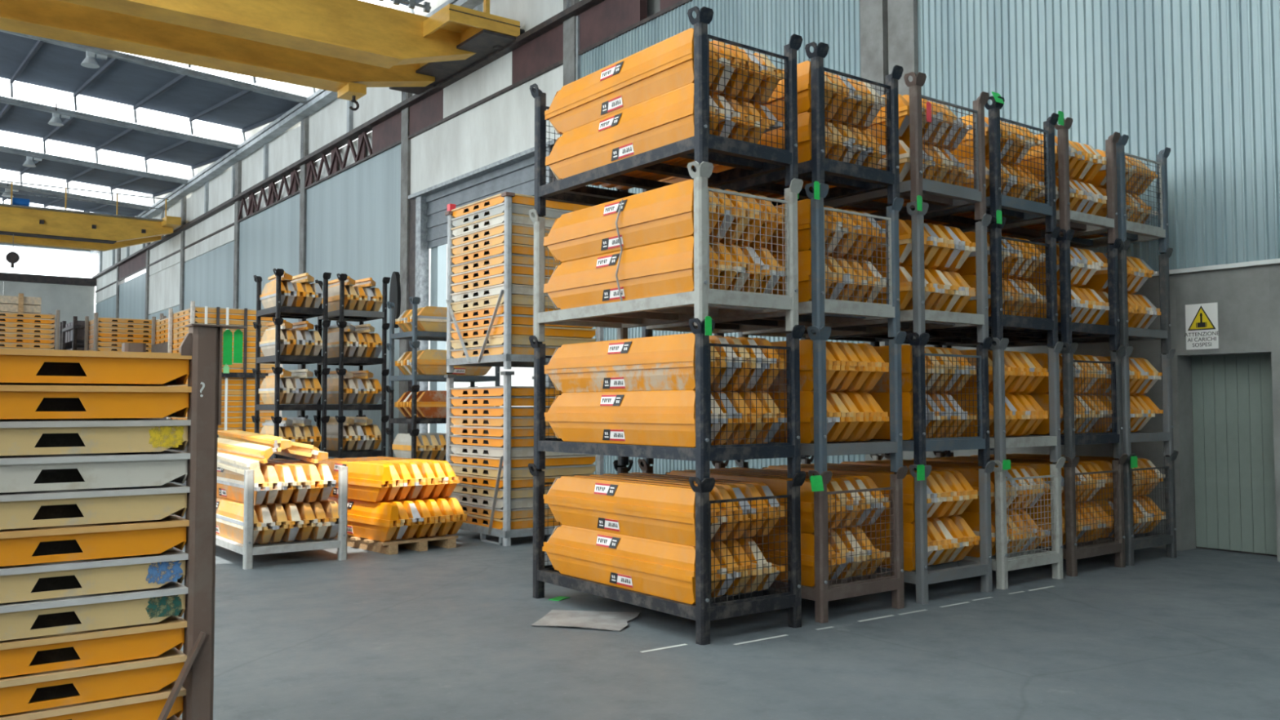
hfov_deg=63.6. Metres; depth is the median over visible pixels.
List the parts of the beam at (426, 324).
plate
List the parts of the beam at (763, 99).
plate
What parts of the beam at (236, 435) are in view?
plate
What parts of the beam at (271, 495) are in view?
plate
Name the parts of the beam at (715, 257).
plate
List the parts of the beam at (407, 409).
plate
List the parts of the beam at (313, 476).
plate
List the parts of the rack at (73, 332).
post, shelf rail, post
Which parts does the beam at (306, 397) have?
plate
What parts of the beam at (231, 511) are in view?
plate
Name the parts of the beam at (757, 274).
plate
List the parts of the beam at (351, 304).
plate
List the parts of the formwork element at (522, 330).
rail, rail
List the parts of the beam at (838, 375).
plate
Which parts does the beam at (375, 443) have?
plate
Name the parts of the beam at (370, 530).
plate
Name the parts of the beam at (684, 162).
plate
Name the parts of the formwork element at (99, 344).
rail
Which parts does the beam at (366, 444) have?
plate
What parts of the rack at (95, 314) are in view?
post, post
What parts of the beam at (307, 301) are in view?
plate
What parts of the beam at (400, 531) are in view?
plate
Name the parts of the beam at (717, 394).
plate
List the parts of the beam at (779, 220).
plate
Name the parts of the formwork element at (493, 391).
rail, rail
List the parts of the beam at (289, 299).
plate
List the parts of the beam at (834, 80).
plate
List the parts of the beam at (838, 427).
plate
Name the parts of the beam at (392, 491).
plate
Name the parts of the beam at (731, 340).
plate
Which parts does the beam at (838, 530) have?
plate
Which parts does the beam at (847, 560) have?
plate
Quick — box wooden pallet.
[335,533,457,555]
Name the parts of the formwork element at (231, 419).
rail, rail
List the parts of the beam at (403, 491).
plate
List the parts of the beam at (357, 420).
plate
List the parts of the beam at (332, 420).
plate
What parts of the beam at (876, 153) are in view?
plate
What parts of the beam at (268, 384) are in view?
plate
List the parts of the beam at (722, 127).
plate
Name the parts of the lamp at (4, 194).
lamp shade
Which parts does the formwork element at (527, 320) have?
rail, rail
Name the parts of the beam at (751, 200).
plate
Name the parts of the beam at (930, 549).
plate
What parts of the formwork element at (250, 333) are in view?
rail, rail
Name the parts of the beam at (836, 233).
plate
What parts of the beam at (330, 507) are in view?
plate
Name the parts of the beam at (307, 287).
plate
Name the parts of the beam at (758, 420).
plate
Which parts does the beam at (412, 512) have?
plate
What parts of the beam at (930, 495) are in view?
plate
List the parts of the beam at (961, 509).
plate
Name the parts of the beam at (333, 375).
plate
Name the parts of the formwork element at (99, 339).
rail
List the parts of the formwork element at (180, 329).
rail, rail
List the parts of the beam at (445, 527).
plate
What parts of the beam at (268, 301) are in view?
plate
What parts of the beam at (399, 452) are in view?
plate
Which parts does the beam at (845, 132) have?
plate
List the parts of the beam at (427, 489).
plate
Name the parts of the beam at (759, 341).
plate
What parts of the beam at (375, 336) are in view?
plate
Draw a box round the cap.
[447,203,455,211]
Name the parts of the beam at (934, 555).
plate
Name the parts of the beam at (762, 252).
plate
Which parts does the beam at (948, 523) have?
plate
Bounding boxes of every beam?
[216,480,269,506]
[216,496,275,527]
[216,497,261,526]
[216,517,262,544]
[217,430,283,452]
[217,437,273,463]
[217,451,259,475]
[217,466,266,487]
[254,524,276,544]
[258,377,286,391]
[258,390,286,404]
[259,280,287,297]
[259,292,287,308]
[259,328,286,344]
[259,341,286,356]
[259,462,297,486]
[259,463,281,486]
[260,425,285,439]
[262,417,293,426]
[262,485,281,504]
[262,502,289,525]
[265,320,293,330]
[265,368,291,377]
[266,458,323,484]
[266,460,309,485]
[267,271,292,283]
[269,524,288,542]
[272,457,336,484]
[273,449,328,462]
[274,484,296,504]
[276,439,291,451]
[280,342,296,355]
[280,377,295,391]
[280,390,295,404]
[280,426,294,439]
[280,441,319,457]
[280,502,303,524]
[280,523,302,542]
[281,293,297,306]
[281,328,296,342]
[282,280,297,293]
[284,417,311,426]
[288,368,313,378]
[288,390,304,404]
[288,425,304,439]
[288,484,311,503]
[288,502,317,524]
[289,320,314,330]
[289,377,304,391]
[290,272,314,283]
[290,342,305,355]
[291,293,306,306]
[291,329,305,342]
[292,281,306,294]
[294,439,304,443]
[294,522,315,541]
[298,391,314,404]
[298,425,313,439]
[299,342,314,355]
[299,377,314,391]
[300,293,315,307]
[300,329,314,342]
[301,282,315,295]
[302,439,313,444]
[302,483,323,502]
[306,425,321,439]
[307,391,321,404]
[308,342,322,355]
[308,377,321,391]
[308,520,330,540]
[309,294,323,307]
[309,330,322,343]
[309,501,328,522]
[310,283,323,295]
[311,438,321,448]
[315,483,335,501]
[315,499,339,522]
[318,459,392,484]
[320,424,348,438]
[321,284,350,301]
[321,297,350,311]
[321,331,350,346]
[321,343,349,358]
[321,377,349,391]
[323,520,337,538]
[326,391,349,404]
[326,417,354,426]
[326,437,348,450]
[326,458,403,483]
[327,322,355,333]
[327,369,353,378]
[327,496,400,524]
[328,275,355,288]
[328,479,391,502]
[334,457,414,483]
[342,425,357,438]
[342,437,357,450]
[343,343,358,356]
[343,377,358,391]
[343,391,358,404]
[344,297,359,310]
[344,332,358,344]
[344,457,426,482]
[345,285,359,297]
[345,416,373,425]
[346,370,373,379]
[346,517,400,542]
[350,424,366,438]
[351,324,374,333]
[351,378,366,391]
[351,391,366,404]
[351,437,366,450]
[352,277,375,287]
[352,344,367,357]
[353,286,367,298]
[353,297,367,310]
[353,332,367,344]
[356,457,438,481]
[360,344,375,357]
[360,391,375,404]
[360,424,374,437]
[360,437,374,450]
[361,297,376,311]
[361,333,375,345]
[361,378,375,391]
[362,286,376,298]
[366,457,448,480]
[368,378,382,391]
[368,391,382,404]
[368,424,381,437]
[368,437,381,449]
[369,333,382,345]
[369,344,382,357]
[370,287,382,299]
[370,298,382,311]
[377,456,458,479]
[380,501,412,523]
[381,483,403,501]
[391,500,423,522]
[391,521,411,540]
[392,433,423,448]
[392,446,423,457]
[392,482,414,500]
[394,391,411,404]
[394,404,411,417]
[395,309,410,321]
[395,320,409,332]
[395,351,410,363]
[395,363,409,375]
[400,320,412,331]
[400,351,412,363]
[400,362,412,374]
[400,391,418,404]
[400,404,418,417]
[401,309,412,320]
[401,520,422,539]
[403,499,434,520]
[404,481,426,499]
[406,391,424,404]
[406,404,424,417]
[407,307,422,319]
[407,319,424,331]
[407,350,423,362]
[407,362,443,375]
[413,520,434,537]
[414,498,445,519]
[415,480,437,499]
[416,390,460,404]
[416,404,494,417]
[417,306,454,319]
[417,318,454,332]
[417,349,446,362]
[417,361,492,375]
[417,433,431,448]
[418,448,431,459]
[422,433,440,448]
[424,432,445,447]
[424,519,444,537]
[426,447,440,460]
[426,497,456,519]
[427,480,448,497]
[431,432,453,444]
[434,447,445,460]
[435,518,457,536]
[436,497,466,518]
[437,480,459,497]
[446,516,466,534]
[542,546,695,604]
[543,178,693,241]
[543,205,693,262]
[543,235,693,288]
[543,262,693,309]
[543,475,695,518]
[543,524,695,577]
[544,27,693,115]
[544,333,695,369]
[544,360,695,392]
[544,390,695,418]
[544,498,695,546]
[545,53,693,134]
[545,83,693,161]
[545,108,693,180]
[545,417,695,447]
[573,475,725,517]
[589,474,742,516]
[591,114,739,186]
[600,118,754,187]
[602,473,755,515]
[615,120,768,190]
[617,472,772,513]
[630,472,784,511]
[657,134,811,183]
[664,470,813,508]
[683,469,840,507]
[707,186,725,209]
[709,40,724,59]
[709,54,726,87]
[709,59,739,95]
[709,95,724,114]
[709,111,724,134]
[709,207,724,234]
[709,209,738,242]
[709,241,740,266]
[709,244,724,265]
[709,263,724,288]
[709,335,742,362]
[709,340,724,362]
[710,40,740,63]
[710,93,740,117]
[710,468,865,505]
[710,469,853,506]
[711,187,738,212]
[711,265,741,289]
[711,361,725,384]
[711,361,741,391]
[711,390,742,418]
[711,394,726,418]
[711,417,742,444]
[711,418,726,443]
[711,515,742,542]
[711,516,726,539]
[711,541,742,573]
[711,550,726,575]
[711,571,741,597]
[711,573,725,593]
[719,63,753,99]
[719,212,754,244]
[720,362,755,391]
[721,467,877,504]
[721,539,755,571]
[723,391,755,417]
[723,417,755,444]
[724,189,754,213]
[724,243,754,268]
[724,336,755,363]
[724,569,756,595]
[725,44,753,67]
[725,97,753,120]
[725,513,755,540]
[727,266,754,291]
[730,466,888,502]
[733,67,768,102]
[733,213,768,245]
[735,363,769,391]
[735,537,771,569]
[736,391,771,417]
[737,139,850,192]
[737,337,770,363]
[737,417,769,444]
[738,101,768,124]
[738,244,768,270]
[739,48,767,71]
[739,191,768,216]
[739,268,769,292]
[740,512,771,538]
[740,568,772,593]
[742,142,860,194]
[746,71,783,105]
[747,216,782,247]
[748,363,784,391]
[751,145,873,195]
[751,337,784,364]
[751,391,784,417]
[751,417,786,444]
[751,528,814,561]
[752,246,784,271]
[753,104,782,132]
[754,53,782,74]
[754,194,783,218]
[755,270,784,293]
[755,511,785,537]
[755,563,785,591]
[757,111,811,146]
[762,223,811,256]
[762,465,914,499]
[763,84,811,120]
[763,553,814,586]
[764,364,813,391]
[765,147,885,198]
[768,391,813,417]
[769,339,813,365]
[770,275,811,302]
[770,417,813,443]
[771,60,810,96]
[772,504,813,533]
[773,249,811,279]
[774,199,810,229]
[777,465,937,498]
[800,463,956,497]
[800,464,947,497]
[809,463,968,496]
[823,205,849,228]
[824,71,848,93]
[824,75,836,88]
[824,85,836,108]
[824,89,848,121]
[824,213,835,226]
[824,224,835,242]
[824,226,847,255]
[825,121,847,142]
[825,126,836,139]
[825,137,836,156]
[825,255,849,278]
[825,263,836,277]
[825,275,836,293]
[825,277,849,299]
[826,341,853,365]
[826,346,840,365]
[826,364,839,384]
[826,365,852,391]
[826,391,853,417]
[826,397,840,417]
[826,417,839,434]
[826,417,852,442]
[826,462,977,494]
[827,93,861,124]
[827,505,853,529]
[827,506,840,523]
[828,528,853,558]
[828,542,839,559]
[828,556,853,580]
[828,558,842,576]
[829,227,862,257]
[831,365,862,391]
[831,528,866,556]
[832,123,862,145]
[833,257,861,279]
[833,342,864,366]
[833,391,863,417]
[833,417,863,441]
[834,75,861,95]
[834,208,860,230]
[835,279,861,300]
[835,504,865,528]
[836,555,866,578]
[840,230,874,258]
[843,95,874,127]
[843,366,875,391]
[843,391,876,417]
[844,209,874,231]
[844,258,873,280]
[844,416,876,441]
[844,526,879,555]
[845,342,875,366]
[847,78,873,98]
[847,280,874,302]
[848,126,874,147]
[848,503,877,527]
[850,553,877,577]
[853,99,884,130]
[853,231,885,260]
[855,366,888,391]
[855,391,888,416]
[856,342,888,367]
[857,81,884,102]
[857,211,885,233]
[857,259,887,282]
[857,416,888,440]
[857,519,915,547]
[859,129,884,150]
[860,281,886,302]
[861,502,890,525]
[862,551,889,575]
[866,368,912,392]
[868,391,913,416]
[871,416,913,439]
[871,542,915,571]
[873,344,912,368]
[877,497,915,523]
[924,346,943,368]
[924,358,933,368]
[924,368,934,379]
[925,346,956,368]
[925,368,945,391]
[925,368,955,392]
[925,392,956,415]
[925,393,944,416]
[925,404,934,416]
[925,415,946,438]
[925,416,934,426]
[926,497,937,510]
[927,497,946,518]
[927,517,957,544]
[927,520,947,545]
[927,533,936,546]
[927,544,948,565]
[927,545,937,558]
[928,415,956,438]
[929,496,959,518]
[931,542,959,564]
[936,368,964,392]
[937,347,964,369]
[937,392,967,415]
[937,516,968,542]
[939,415,967,437]
[942,495,968,517]
[942,541,968,563]
[946,347,975,369]
[946,369,976,392]
[947,515,979,542]
[948,415,976,437]
[951,493,977,515]
[951,540,978,561]
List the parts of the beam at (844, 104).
plate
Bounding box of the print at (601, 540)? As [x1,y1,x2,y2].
[598,537,607,543]
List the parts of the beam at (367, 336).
plate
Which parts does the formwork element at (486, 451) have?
rail, rail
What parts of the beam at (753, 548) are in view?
plate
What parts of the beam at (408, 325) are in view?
plate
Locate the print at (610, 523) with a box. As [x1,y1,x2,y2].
[608,522,617,527]
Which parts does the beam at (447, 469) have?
plate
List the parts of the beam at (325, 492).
plate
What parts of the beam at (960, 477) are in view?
plate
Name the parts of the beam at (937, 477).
plate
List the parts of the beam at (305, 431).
plate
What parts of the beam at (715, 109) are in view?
plate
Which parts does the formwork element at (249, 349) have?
rail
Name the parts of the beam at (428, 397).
plate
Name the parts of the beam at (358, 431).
plate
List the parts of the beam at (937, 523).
plate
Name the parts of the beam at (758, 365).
plate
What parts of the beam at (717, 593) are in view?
plate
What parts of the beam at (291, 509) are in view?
plate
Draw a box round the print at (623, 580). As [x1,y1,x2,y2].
[621,577,630,583]
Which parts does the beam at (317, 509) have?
plate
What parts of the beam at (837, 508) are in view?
plate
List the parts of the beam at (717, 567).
plate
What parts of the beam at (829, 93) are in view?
plate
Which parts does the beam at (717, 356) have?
plate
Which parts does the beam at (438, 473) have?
plate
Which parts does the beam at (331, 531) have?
plate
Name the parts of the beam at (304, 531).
plate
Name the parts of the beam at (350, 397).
plate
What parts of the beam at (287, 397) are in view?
plate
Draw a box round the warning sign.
[1184,302,1218,350]
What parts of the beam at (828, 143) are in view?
plate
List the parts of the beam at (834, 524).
plate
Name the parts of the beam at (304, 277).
plate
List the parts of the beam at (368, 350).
plate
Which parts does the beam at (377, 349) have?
plate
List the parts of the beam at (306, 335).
plate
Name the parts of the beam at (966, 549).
plate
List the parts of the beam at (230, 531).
plate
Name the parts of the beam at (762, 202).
plate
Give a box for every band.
[204,306,207,324]
[216,306,219,324]
[224,307,229,430]
[242,308,247,431]
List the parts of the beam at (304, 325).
plate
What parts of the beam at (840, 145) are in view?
plate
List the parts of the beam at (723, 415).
plate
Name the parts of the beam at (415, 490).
plate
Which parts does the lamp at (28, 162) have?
lamp shade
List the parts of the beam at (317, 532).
plate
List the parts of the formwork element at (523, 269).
rail, rail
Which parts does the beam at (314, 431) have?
plate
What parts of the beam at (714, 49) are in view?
plate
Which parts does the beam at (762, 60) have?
plate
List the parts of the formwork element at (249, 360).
rail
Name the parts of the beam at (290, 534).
plate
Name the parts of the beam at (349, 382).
plate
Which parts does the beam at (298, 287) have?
plate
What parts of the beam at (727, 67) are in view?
plate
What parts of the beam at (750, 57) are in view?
plate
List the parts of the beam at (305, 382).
plate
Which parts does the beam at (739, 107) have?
plate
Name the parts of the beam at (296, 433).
plate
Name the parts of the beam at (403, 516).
plate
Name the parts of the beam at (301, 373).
plate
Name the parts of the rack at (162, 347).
post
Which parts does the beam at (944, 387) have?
plate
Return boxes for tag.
[222,328,232,364]
[222,363,229,373]
[233,328,242,363]
[548,595,569,600]
[705,315,711,335]
[809,475,823,491]
[813,181,819,199]
[916,195,922,211]
[916,464,924,480]
[926,102,931,122]
[991,91,1004,104]
[995,209,1002,224]
[1002,459,1010,469]
[1057,111,1063,125]
[1130,456,1137,467]
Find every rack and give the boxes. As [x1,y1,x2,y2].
[48,310,59,350]
[53,321,90,350]
[53,346,72,350]
[61,315,90,351]
[84,312,166,418]
[121,323,247,719]
[144,313,163,319]
[150,315,234,418]
[166,301,283,480]
[215,466,347,569]
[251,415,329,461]
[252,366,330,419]
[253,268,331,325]
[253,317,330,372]
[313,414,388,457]
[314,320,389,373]
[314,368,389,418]
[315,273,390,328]
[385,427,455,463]
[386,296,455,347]
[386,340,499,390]
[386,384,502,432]
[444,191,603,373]
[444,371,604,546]
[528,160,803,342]
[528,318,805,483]
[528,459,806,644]
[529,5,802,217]
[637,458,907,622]
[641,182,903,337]
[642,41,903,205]
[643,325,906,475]
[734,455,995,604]
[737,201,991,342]
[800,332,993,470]
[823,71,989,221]
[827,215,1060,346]
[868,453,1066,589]
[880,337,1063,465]
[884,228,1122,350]
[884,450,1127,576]
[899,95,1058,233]
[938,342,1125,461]
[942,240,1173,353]
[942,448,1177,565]
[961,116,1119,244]
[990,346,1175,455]
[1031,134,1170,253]
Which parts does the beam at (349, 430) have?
plate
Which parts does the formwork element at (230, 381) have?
rail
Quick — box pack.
[0,293,41,313]
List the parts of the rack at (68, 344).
post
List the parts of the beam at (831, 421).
plate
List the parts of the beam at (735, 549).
plate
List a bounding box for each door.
[407,139,557,433]
[1191,353,1277,556]
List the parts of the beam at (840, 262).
plate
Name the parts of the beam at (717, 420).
plate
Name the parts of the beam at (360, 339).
plate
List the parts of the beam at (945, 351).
plate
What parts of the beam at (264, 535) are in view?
plate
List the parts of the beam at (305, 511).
plate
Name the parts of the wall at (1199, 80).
panel, wall panel, panel, panel, runway plate, panel, panel, wall panel, wall panel, wall panel, panel, wall panel, panel, wall panel, panel, lattice plate, panel, lattice plate, panel, lattice plate, lattice plate, panel, lattice plate, runway rail, lattice plate, panel, runway plate, runway plate, panel, runway plate, wall panel, panel, runway plate, runway plate, runway plate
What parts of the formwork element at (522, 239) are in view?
rail, rail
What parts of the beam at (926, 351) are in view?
plate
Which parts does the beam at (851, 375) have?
plate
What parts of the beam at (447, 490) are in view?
plate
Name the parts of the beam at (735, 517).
plate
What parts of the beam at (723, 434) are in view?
plate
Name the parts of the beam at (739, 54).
plate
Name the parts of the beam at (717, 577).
plate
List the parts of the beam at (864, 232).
plate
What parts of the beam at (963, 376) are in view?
plate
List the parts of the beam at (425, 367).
plate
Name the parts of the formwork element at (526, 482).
rail, rail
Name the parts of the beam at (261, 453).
plate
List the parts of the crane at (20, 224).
handrail post, motor, handrail post, handrail, handrail, handrail post, handrail post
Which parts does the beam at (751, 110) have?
plate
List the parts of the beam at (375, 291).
plate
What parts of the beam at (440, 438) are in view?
plate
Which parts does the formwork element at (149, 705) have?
rail, rail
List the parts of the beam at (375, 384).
plate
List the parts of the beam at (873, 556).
plate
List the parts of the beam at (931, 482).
plate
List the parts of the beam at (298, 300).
plate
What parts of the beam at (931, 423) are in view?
plate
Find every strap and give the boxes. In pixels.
[346,457,419,535]
[615,199,622,301]
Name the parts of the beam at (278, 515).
plate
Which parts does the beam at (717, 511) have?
plate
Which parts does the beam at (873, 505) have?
plate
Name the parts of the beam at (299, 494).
plate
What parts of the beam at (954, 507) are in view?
plate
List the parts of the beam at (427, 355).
plate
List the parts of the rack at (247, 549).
rail, post, rail, rail, post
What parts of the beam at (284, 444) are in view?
plate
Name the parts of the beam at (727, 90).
plate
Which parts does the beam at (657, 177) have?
plate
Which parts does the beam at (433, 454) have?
plate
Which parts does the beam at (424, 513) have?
plate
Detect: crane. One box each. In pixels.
[0,0,524,111]
[0,180,181,267]
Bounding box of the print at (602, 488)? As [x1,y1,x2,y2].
[595,486,604,491]
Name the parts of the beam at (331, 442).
plate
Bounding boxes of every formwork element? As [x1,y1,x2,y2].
[0,311,55,319]
[0,316,55,324]
[0,322,55,328]
[0,327,55,333]
[0,332,54,338]
[0,337,54,344]
[0,342,54,349]
[0,347,48,349]
[0,348,191,386]
[0,384,191,418]
[0,417,191,455]
[0,449,190,493]
[0,482,190,529]
[0,515,189,566]
[0,546,188,603]
[0,581,188,640]
[0,614,186,677]
[0,646,186,715]
[0,680,186,719]
[88,317,159,324]
[88,322,156,329]
[88,327,156,334]
[88,332,156,339]
[88,337,156,344]
[88,342,155,348]
[88,346,151,352]
[155,316,174,325]
[155,322,173,330]
[155,327,173,335]
[155,333,174,340]
[155,337,173,344]
[165,714,182,719]
[170,416,271,422]
[171,384,261,390]
[172,311,275,323]
[172,317,273,328]
[172,323,268,333]
[172,329,264,338]
[172,335,262,343]
[172,340,255,348]
[172,346,262,353]
[173,306,256,317]
[182,378,263,385]
[185,411,274,417]
[217,422,265,427]
[217,426,262,432]
[221,390,260,395]
[221,395,262,400]
[221,400,263,405]
[221,406,274,411]
[222,351,264,357]
[222,356,255,363]
[222,362,275,368]
[222,368,274,373]
[222,377,264,379]
[449,386,562,396]
[449,396,555,405]
[449,406,551,416]
[449,415,551,426]
[449,425,555,436]
[449,435,556,446]
[449,444,590,457]
[449,453,595,467]
[449,463,595,477]
[450,212,555,236]
[450,222,551,245]
[450,232,547,255]
[450,243,553,264]
[450,253,562,274]
[450,263,555,283]
[450,273,551,293]
[450,283,549,302]
[450,293,555,311]
[450,314,592,330]
[450,324,595,339]
[450,334,595,349]
[450,344,560,358]
[450,491,547,508]
[451,193,591,217]
[451,202,572,226]
[451,303,560,320]
[453,483,551,498]
[454,472,591,488]
[458,502,553,519]
[463,511,562,529]
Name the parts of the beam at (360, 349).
plate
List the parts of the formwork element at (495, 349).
rail, rail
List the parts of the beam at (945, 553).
plate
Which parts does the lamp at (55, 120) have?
lamp shade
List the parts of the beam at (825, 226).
plate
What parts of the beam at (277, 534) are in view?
plate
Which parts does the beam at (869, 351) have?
plate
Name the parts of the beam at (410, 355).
plate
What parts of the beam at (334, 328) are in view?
plate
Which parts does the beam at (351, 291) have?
plate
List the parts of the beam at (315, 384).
plate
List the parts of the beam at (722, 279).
plate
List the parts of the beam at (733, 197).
plate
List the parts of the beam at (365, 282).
plate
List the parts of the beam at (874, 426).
plate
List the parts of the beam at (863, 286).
plate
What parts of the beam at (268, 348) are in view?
plate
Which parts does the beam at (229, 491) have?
plate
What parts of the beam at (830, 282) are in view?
plate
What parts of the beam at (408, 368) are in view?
plate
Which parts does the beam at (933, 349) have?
plate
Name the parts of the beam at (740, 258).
plate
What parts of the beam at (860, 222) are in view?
plate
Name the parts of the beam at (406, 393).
plate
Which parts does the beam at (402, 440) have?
plate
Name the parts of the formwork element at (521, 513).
rail, rail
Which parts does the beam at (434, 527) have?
plate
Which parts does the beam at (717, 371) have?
plate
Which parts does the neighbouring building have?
wall panel, wall panel, wall panel, wall panel, wall panel, wall panel, wall panel, wall panel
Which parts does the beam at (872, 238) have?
plate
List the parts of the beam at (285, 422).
plate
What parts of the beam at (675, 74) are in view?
plate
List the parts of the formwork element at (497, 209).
rail, rail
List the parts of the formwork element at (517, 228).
rail, rail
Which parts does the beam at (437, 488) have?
plate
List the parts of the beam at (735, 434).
plate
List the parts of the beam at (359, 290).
plate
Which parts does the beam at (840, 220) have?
plate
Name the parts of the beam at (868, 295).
plate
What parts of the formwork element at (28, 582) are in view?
rail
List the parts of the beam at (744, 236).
plate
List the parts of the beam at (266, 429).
plate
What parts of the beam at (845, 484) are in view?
plate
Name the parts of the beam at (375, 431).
plate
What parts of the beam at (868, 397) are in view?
plate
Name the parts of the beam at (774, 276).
plate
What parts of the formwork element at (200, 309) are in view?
rail, rail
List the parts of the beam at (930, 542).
plate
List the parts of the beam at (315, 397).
plate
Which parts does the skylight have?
roof panel, roof panel, roof panel, roof panel, roof panel, roof panel, roof panel, roof panel, roof panel, roof panel, roof panel, roof panel, roof panel, roof panel, roof panel, roof panel, roof panel, roof panel, roof panel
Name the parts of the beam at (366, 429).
plate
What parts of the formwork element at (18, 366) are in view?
rail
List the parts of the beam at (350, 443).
plate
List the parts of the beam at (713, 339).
plate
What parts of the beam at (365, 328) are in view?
plate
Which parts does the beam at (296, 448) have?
plate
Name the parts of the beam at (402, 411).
plate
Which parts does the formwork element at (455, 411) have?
rail, rail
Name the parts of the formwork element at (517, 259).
rail, rail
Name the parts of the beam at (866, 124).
plate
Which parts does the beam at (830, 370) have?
plate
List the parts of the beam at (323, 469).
plate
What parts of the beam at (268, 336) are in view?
plate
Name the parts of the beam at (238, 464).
plate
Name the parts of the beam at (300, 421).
plate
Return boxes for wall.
[0,243,96,328]
[89,0,1279,561]
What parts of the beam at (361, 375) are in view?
plate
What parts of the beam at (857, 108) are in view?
plate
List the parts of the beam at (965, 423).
plate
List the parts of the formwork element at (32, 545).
rail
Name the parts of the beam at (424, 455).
plate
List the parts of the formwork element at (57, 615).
rail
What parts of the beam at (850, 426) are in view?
plate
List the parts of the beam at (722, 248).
plate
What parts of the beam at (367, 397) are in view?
plate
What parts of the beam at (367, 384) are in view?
plate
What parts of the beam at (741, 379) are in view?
plate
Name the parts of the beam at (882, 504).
plate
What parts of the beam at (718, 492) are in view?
plate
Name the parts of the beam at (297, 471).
plate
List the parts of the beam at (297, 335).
plate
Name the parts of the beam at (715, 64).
plate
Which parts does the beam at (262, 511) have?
plate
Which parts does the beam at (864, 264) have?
plate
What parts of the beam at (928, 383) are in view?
plate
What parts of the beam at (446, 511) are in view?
plate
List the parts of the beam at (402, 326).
plate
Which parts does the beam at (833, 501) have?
plate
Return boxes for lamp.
[1,180,18,197]
[22,147,41,167]
[48,102,70,126]
[80,50,107,68]
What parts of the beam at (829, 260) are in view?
plate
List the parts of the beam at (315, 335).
plate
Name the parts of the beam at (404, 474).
plate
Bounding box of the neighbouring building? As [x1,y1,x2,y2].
[427,244,533,435]
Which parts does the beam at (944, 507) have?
plate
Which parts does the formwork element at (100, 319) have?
rail, rail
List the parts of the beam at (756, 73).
plate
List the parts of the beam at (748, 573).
plate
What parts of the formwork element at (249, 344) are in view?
rail, rail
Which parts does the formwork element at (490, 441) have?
rail, rail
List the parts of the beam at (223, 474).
plate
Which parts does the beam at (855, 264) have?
plate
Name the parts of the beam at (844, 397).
plate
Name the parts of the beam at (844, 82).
plate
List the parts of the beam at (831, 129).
plate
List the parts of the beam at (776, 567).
plate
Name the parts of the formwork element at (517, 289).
rail, rail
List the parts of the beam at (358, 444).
plate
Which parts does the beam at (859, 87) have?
plate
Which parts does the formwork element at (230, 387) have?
rail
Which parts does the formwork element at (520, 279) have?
rail, rail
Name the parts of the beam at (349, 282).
plate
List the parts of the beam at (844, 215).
plate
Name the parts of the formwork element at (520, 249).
rail, rail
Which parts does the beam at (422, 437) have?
plate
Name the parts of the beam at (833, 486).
plate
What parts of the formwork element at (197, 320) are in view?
rail, rail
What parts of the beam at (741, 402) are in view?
plate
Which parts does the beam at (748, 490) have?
plate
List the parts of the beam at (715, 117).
plate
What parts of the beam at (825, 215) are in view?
plate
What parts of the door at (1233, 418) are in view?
panel, panel, panel, panel, panel, panel, panel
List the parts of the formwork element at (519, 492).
rail, rail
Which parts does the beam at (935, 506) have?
plate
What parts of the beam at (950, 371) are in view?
plate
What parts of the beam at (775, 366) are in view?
plate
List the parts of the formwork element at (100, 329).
rail, rail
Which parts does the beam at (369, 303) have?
plate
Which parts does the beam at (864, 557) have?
plate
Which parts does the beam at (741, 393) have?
plate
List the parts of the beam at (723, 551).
plate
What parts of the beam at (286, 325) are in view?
plate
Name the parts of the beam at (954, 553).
plate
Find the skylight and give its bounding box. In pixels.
[0,0,424,216]
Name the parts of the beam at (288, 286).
plate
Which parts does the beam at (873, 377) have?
plate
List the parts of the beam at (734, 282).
plate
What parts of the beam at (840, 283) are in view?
plate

